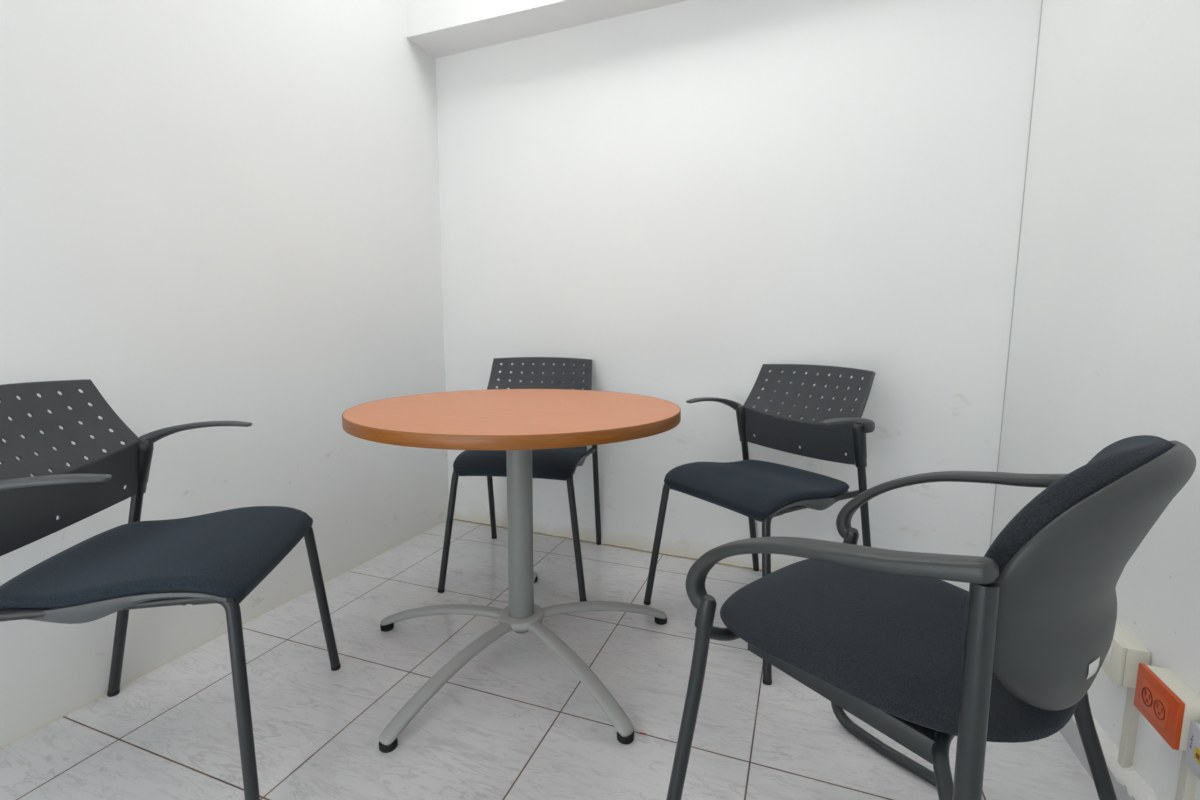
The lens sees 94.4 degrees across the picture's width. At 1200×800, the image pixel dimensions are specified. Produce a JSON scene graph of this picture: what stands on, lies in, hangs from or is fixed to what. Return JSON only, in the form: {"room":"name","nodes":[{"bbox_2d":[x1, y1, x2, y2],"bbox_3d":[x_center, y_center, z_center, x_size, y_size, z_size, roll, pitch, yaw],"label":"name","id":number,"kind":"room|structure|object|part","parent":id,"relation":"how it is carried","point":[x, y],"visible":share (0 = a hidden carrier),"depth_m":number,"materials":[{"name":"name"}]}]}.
{"room":"office","nodes":[
{"label":"office","id":0,"kind":"room"},
{"bbox_2d":[0,0,448,748],"bbox_3d":[-1.409,-0.601,1.048,0.100,2.800,3.406,3,8,21],"label":"wall","id":1,"kind":"structure","parent":0,"point":[211,210],"depth_m":1.65,"materials":[{"name":"white paint"}]},
{"bbox_2d":[0,520,1098,799],"bbox_3d":[-0.249,0.894,0.822,2.650,0.100,3.650,3,8,20],"label":"floor","id":2,"kind":"structure","parent":0,"point":[515,722],"depth_m":1.36,"materials":[{"name":"tile"}]},
{"bbox_2d":[0,379,340,799],"bbox_3d":[-0.953,0.378,1.199,0.559,0.828,0.595,-1,7,-10],"label":"armchair","id":3,"kind":"object","parent":2,"relation":"on","point":[221,557],"visible":1,"depth_m":1.14,"materials":[{"name":"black fabric"}]},
{"bbox_3d":[-0.938,0.155,0.897,0.256,0.065,0.053,0,7,-5],"label":"armrest","id":4,"kind":"part","parent":3,"relation":"part of","materials":[{"name":"grey plastic"}]},
{"bbox_3d":[-1.149,0.123,1.132,0.129,0.300,0.444,-1,7,-10],"label":"backrest","id":5,"kind":"part","parent":3,"relation":"part of","materials":[{"name":"grey plastic"}]},
{"bbox_3d":[-0.914,0.372,0.997,0.340,0.029,0.040,-2,7,-15],"label":"rail","id":6,"kind":"part","parent":3,"relation":"part of","materials":[{"name":"black metal"}]},
{"bbox_3d":[-1.195,0.442,1.405,0.151,0.641,0.024,0,7,-5],"label":"leg","id":7,"kind":"part","parent":3,"relation":"part of","materials":[{"name":"black metal"}]},
{"bbox_3d":[-0.912,0.331,1.201,0.447,0.075,0.443,-1,7,-10],"label":"seat","id":8,"kind":"part","parent":3,"relation":"part of","materials":[{"name":"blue fabric"}]},
{"bbox_3d":[-1.033,0.088,1.425,0.256,0.065,0.053,-2,7,-15],"label":"armrest","id":9,"kind":"part","parent":3,"relation":"part of","materials":[{"name":"grey plastic"}]},
{"bbox_3d":[-0.692,0.582,1.048,0.135,0.455,0.050,3,8,22],"label":"leg","id":10,"kind":"part","parent":3,"relation":"part of","materials":[{"name":"black metal"}]},
{"bbox_3d":[-0.769,0.528,1.476,0.135,0.455,0.050,-6,10,-43],"label":"leg","id":11,"kind":"part","parent":3,"relation":"part of","materials":[{"name":"black metal"}]},
{"bbox_2d":[342,389,680,752],"bbox_3d":[-0.246,0.379,1.593,0.925,0.732,0.916,3,8,20],"label":"round table","id":12,"kind":"object","parent":2,"relation":"on","point":[518,422],"visible":1,"depth_m":1.44,"materials":[{"name":"orange wood"}]},
{"bbox_3d":[-0.479,0.666,1.700,0.436,0.104,0.041,2,7,15],"label":"leg","id":13,"kind":"part","parent":12,"relation":"part of","materials":[{"name":"silver metal"}]},
{"bbox_3d":[-0.370,0.702,1.419,0.041,0.104,0.436,5,8,33],"label":"leg","id":14,"kind":"part","parent":12,"relation":"part of","materials":[{"name":"silver metal"}]},
{"bbox_3d":[-0.068,0.701,1.436,0.041,0.104,0.436,-5,9,-39],"label":"leg","id":15,"kind":"part","parent":12,"relation":"part of","materials":[{"name":"silver metal"}]},
{"bbox_3d":[0.010,0.665,1.726,0.436,0.104,0.041,-2,8,-21],"label":"leg","id":16,"kind":"part","parent":12,"relation":"part of","materials":[{"name":"silver metal"}]},
{"bbox_2d":[437,357,600,601],"bbox_3d":[-0.278,0.258,2.186,0.595,0.828,0.559,1,7,8],"label":"armchair","id":17,"kind":"object","parent":2,"relation":"on","point":[557,463],"visible":0.43,"depth_m":2.08,"materials":[{"name":"grey plastic"}]},
{"bbox_3d":[-0.528,0.462,2.015,0.050,0.455,0.135,6,9,40],"label":"leg","id":18,"kind":"part","parent":17,"relation":"part of","materials":[{"name":"black metal"}]},
{"bbox_3d":[-0.484,0.317,2.429,0.024,0.641,0.151,1,7,3],"label":"leg","id":19,"kind":"part","parent":17,"relation":"part of","materials":[{"name":"black metal"}]},
{"bbox_3d":[-0.284,0.217,2.139,0.443,0.075,0.447,1,7,8],"label":"seat","id":20,"kind":"part","parent":17,"relation":"part of","materials":[{"name":"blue fabric"}]},
{"bbox_3d":[-0.250,-0.025,2.350,0.444,0.300,0.129,1,7,8],"label":"backrest","id":21,"kind":"part","parent":17,"relation":"part of","materials":[{"name":"grey plastic"}]},
{"bbox_3d":[-0.093,0.471,1.955,0.050,0.455,0.135,-3,8,-25],"label":"leg","id":22,"kind":"part","parent":17,"relation":"part of","materials":[{"name":"black metal"}]},
{"bbox_3d":[-0.076,0.232,2.151,0.040,0.029,0.340,2,7,13],"label":"rail","id":23,"kind":"part","parent":17,"relation":"part of","materials":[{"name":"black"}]},
{"bbox_3d":[-0.017,0.328,2.364,0.024,0.641,0.151,2,7,12],"label":"leg","id":24,"kind":"part","parent":17,"relation":"part of","materials":[{"name":"black metal"}]},
{"bbox_2d":[644,364,875,684],"bbox_3d":[0.532,0.309,1.808,0.559,0.828,0.595,-4,9,-33],"label":"armchair","id":25,"kind":"object","parent":2,"relation":"on","point":[761,491],"visible":1,"depth_m":1.80,"materials":[{"name":"grey plastic"}]},
{"bbox_3d":[0.221,0.481,1.888,0.135,0.455,0.050,0,7,-1],"label":"leg","id":26,"kind":"part","parent":25,"relation":"part of","materials":[{"name":"black metal"}]},
{"bbox_3d":[0.413,0.021,2.018,0.256,0.065,0.053,-4,8,-28],"label":"armrest","id":27,"kind":"part","parent":25,"relation":"part of","materials":[{"name":"grey plastic"}]},
{"bbox_3d":[0.571,0.360,2.125,0.151,0.641,0.024,-5,9,-38],"label":"leg","id":28,"kind":"part","parent":25,"relation":"part of","materials":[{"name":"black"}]},
{"bbox_3d":[0.497,0.266,1.779,0.447,0.075,0.443,-4,9,-33],"label":"seat","id":29,"kind":"part","parent":25,"relation":"part of","materials":[{"name":"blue fabric"}]},
{"bbox_3d":[0.462,0.528,1.524,0.050,0.455,0.135,3,8,24],"label":"leg","id":30,"kind":"part","parent":25,"relation":"part of","materials":[{"name":"black metal"}]},
{"bbox_3d":[0.700,0.037,1.884,0.129,0.300,0.444,-4,9,-33],"label":"backrest","id":31,"kind":"part","parent":25,"relation":"part of","materials":[{"name":"grey plastic"}]},
{"bbox_3d":[0.642,0.299,1.633,0.340,0.029,0.040,-4,8,-28],"label":"rail","id":32,"kind":"part","parent":25,"relation":"part of","materials":[{"name":"black"}]},
{"bbox_3d":[0.710,0.078,1.570,0.256,0.065,0.053,-5,9,-38],"label":"armrest","id":33,"kind":"part","parent":25,"relation":"part of","materials":[{"name":"grey plastic"}]},
{"bbox_3d":[0.831,0.410,1.734,0.151,0.641,0.024,-4,8,-28],"label":"leg","id":34,"kind":"part","parent":25,"relation":"part of","materials":[{"name":"black metal"}]},
{"bbox_2d":[666,435,1195,799],"bbox_3d":[0.509,0.427,0.906,0.622,0.812,0.565,-6,9,-39],"label":"armchair","id":35,"kind":"object","parent":2,"relation":"on","point":[924,660],"visible":1,"depth_m":0.71,"materials":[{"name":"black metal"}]},
{"bbox_3d":[0.167,0.582,0.911,0.077,0.501,0.132,-6,9,-39],"label":"leg","id":36,"kind":"part","parent":35,"relation":"part of","materials":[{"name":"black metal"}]},
{"bbox_2d":[695,594,716,631],"bbox_3d":[0.174,0.349,0.914,0.029,0.057,0.035,-6,9,-39],"label":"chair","id":37,"kind":"object","parent":35,"relation":"attached to","point":[705,604],"depth_m":0.90,"materials":[{"name":"black metal"}]},
{"bbox_3d":[0.354,0.425,0.826,0.041,0.057,0.290,-6,9,-39],"label":"seat rail","id":38,"kind":"part","parent":35,"relation":"part of","materials":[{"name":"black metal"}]},
{"bbox_3d":[0.268,0.257,0.744,0.063,0.225,0.430,-5,9,-36],"label":"armrest","id":39,"kind":"part","parent":35,"relation":"part of","materials":[{"name":"grey plastic"}]},
{"bbox_2d":[843,527,858,544],"bbox_3d":[0.554,0.311,1.228,0.029,0.057,0.035,-6,9,-39],"label":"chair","id":40,"kind":"object","parent":35,"relation":"attached to","point":[850,535],"depth_m":1.22,"materials":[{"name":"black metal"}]},
{"bbox_3d":[0.585,0.540,1.257,0.077,0.501,0.132,-6,9,-39],"label":"leg","id":41,"kind":"part","parent":35,"relation":"part of","materials":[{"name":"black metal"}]},
{"bbox_3d":[0.485,0.373,0.930,0.472,0.059,0.486,-6,9,-39],"label":"seat","id":42,"kind":"part","parent":35,"relation":"part of","materials":[{"name":"black fabric"}]},
{"bbox_3d":[0.692,0.216,1.094,0.063,0.225,0.430,-6,10,-43],"label":"armrest","id":43,"kind":"part","parent":35,"relation":"part of","materials":[{"name":"grey plastic"}]},
{"bbox_3d":[0.423,0.459,0.587,0.030,0.536,0.093,-6,9,-39],"label":"leg","id":44,"kind":"part","parent":35,"relation":"part of","materials":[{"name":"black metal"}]},
{"bbox_2d":[966,435,1172,615],"bbox_3d":[0.633,0.214,0.732,0.428,0.344,0.139,-6,9,-39],"label":"backrest cushion","id":45,"kind":"object","parent":35,"relation":"on","point":[1080,533],"depth_m":0.60,"materials":[{"name":"black fabric"}]},
{"bbox_3d":[0.841,0.417,0.933,0.030,0.536,0.093,-6,9,-39],"label":"leg","id":46,"kind":"part","parent":35,"relation":"part of","materials":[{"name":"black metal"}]},
{"bbox_2d":[436,0,1041,590],"bbox_3d":[0.306,-0.739,2.215,2.458,2.800,0.100,3,8,23],"label":"wall","id":47,"kind":"structure","parent":0,"point":[684,199],"depth_m":2.07,"materials":[{"name":"white paint"}]},
{"bbox_2d":[405,0,686,58],"bbox_3d":[0.275,-1.797,1.984,2.295,0.642,0.214,3,8,21],"label":"beam","id":48,"kind":"structure","parent":47,"relation":"attached to","point":[441,28],"depth_m":2.23,"materials":[{"name":"white paint"}]},
{"bbox_2d":[990,0,1042,545],"bbox_3d":[1.323,-0.400,1.765,0.003,2.068,0.003,3,8,20],"label":"trim","id":49,"kind":"structure","parent":47,"relation":"attached to","point":[1042,0],"depth_m":1.76,"materials":[{"name":"grey"}]},
{"bbox_2d":[991,0,1199,799],"bbox_3d":[0.849,-0.480,0.160,0.100,2.800,3.305,3,7,18],"label":"wall","id":50,"kind":"structure","parent":0,"point":[1104,350],"depth_m":1.21,"materials":[{"name":"white paint"}]},
{"bbox_2d":[1072,714,1158,799],"bbox_3d":[0.781,0.823,0.345,0.030,0.039,3.301,3,7,18],"label":"trim","id":51,"kind":"structure","parent":50,"relation":"attached to","point":[1137,786],"depth_m":1.09,"materials":[{"name":"white paint"}]},
{"bbox_2d":[1101,620,1150,688],"bbox_3d":[1.047,0.509,1.127,0.048,0.081,0.132,3,8,20],"label":"box","id":52,"kind":"object","parent":50,"relation":"attached to","point":[1122,660],"visible":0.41,"depth_m":1.07,"materials":[{"name":"beige plastic"}]},
{"bbox_2d":[1118,687,1139,767],"bbox_3d":[1.048,0.647,1.097,0.016,0.190,0.020,3,8,20],"label":"duct","id":53,"kind":"object","parent":50,"relation":"attached to","point":[1131,713],"visible":0.7,"depth_m":1.09,"materials":[{"name":"white plastic"}]},
{"bbox_2d":[1134,663,1199,750],"bbox_3d":[0.992,0.533,0.966,0.049,0.084,0.120,3,8,20],"label":"box","id":54,"kind":"object","parent":50,"relation":"attached to","point":[1165,700],"visible":1,"depth_m":0.95,"materials":[{"name":"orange plastic"}]},
{"bbox_2d":[1142,687,1152,706],"bbox_3d":[0.977,0.530,0.991,0.003,0.033,0.033,3,8,20],"label":"receptacle","id":55,"kind":"object","parent":54,"relation":"attached to","point":[1147,692],"depth_m":0.99,"materials":[{"name":"orange plastic"}]},
{"bbox_3d":[0.971,0.532,0.973,0.002,0.048,0.076,3,8,20],"label":"socket plate","id":56,"kind":"part","parent":54,"relation":"part of","materials":[{"name":"orange plastic"}]},
{"bbox_2d":[1153,700,1164,720],"bbox_3d":[0.964,0.534,0.956,0.003,0.033,0.033,3,8,20],"label":"receptacle","id":57,"kind":"object","parent":54,"relation":"attached to","point":[1158,705],"depth_m":0.96,"materials":[{"name":"orange plastic"}]},
{"bbox_2d":[1175,750,1197,799],"bbox_3d":[0.996,0.666,0.943,0.016,0.190,0.020,3,8,20],"label":"duct","id":58,"kind":"object","parent":50,"relation":"attached to","point":[1187,780],"visible":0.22,"depth_m":0.94,"materials":[{"name":"white plastic"}]},
{"bbox_2d":[1185,720,1199,778],"bbox_3d":[0.944,0.561,0.821,0.046,0.075,0.147,3,8,20],"label":"box","id":59,"kind":"object","parent":50,"relation":"attached to","point":[1192,759],"visible":1,"depth_m":0.88,"materials":[{"name":"beige plastic"}]}
]}

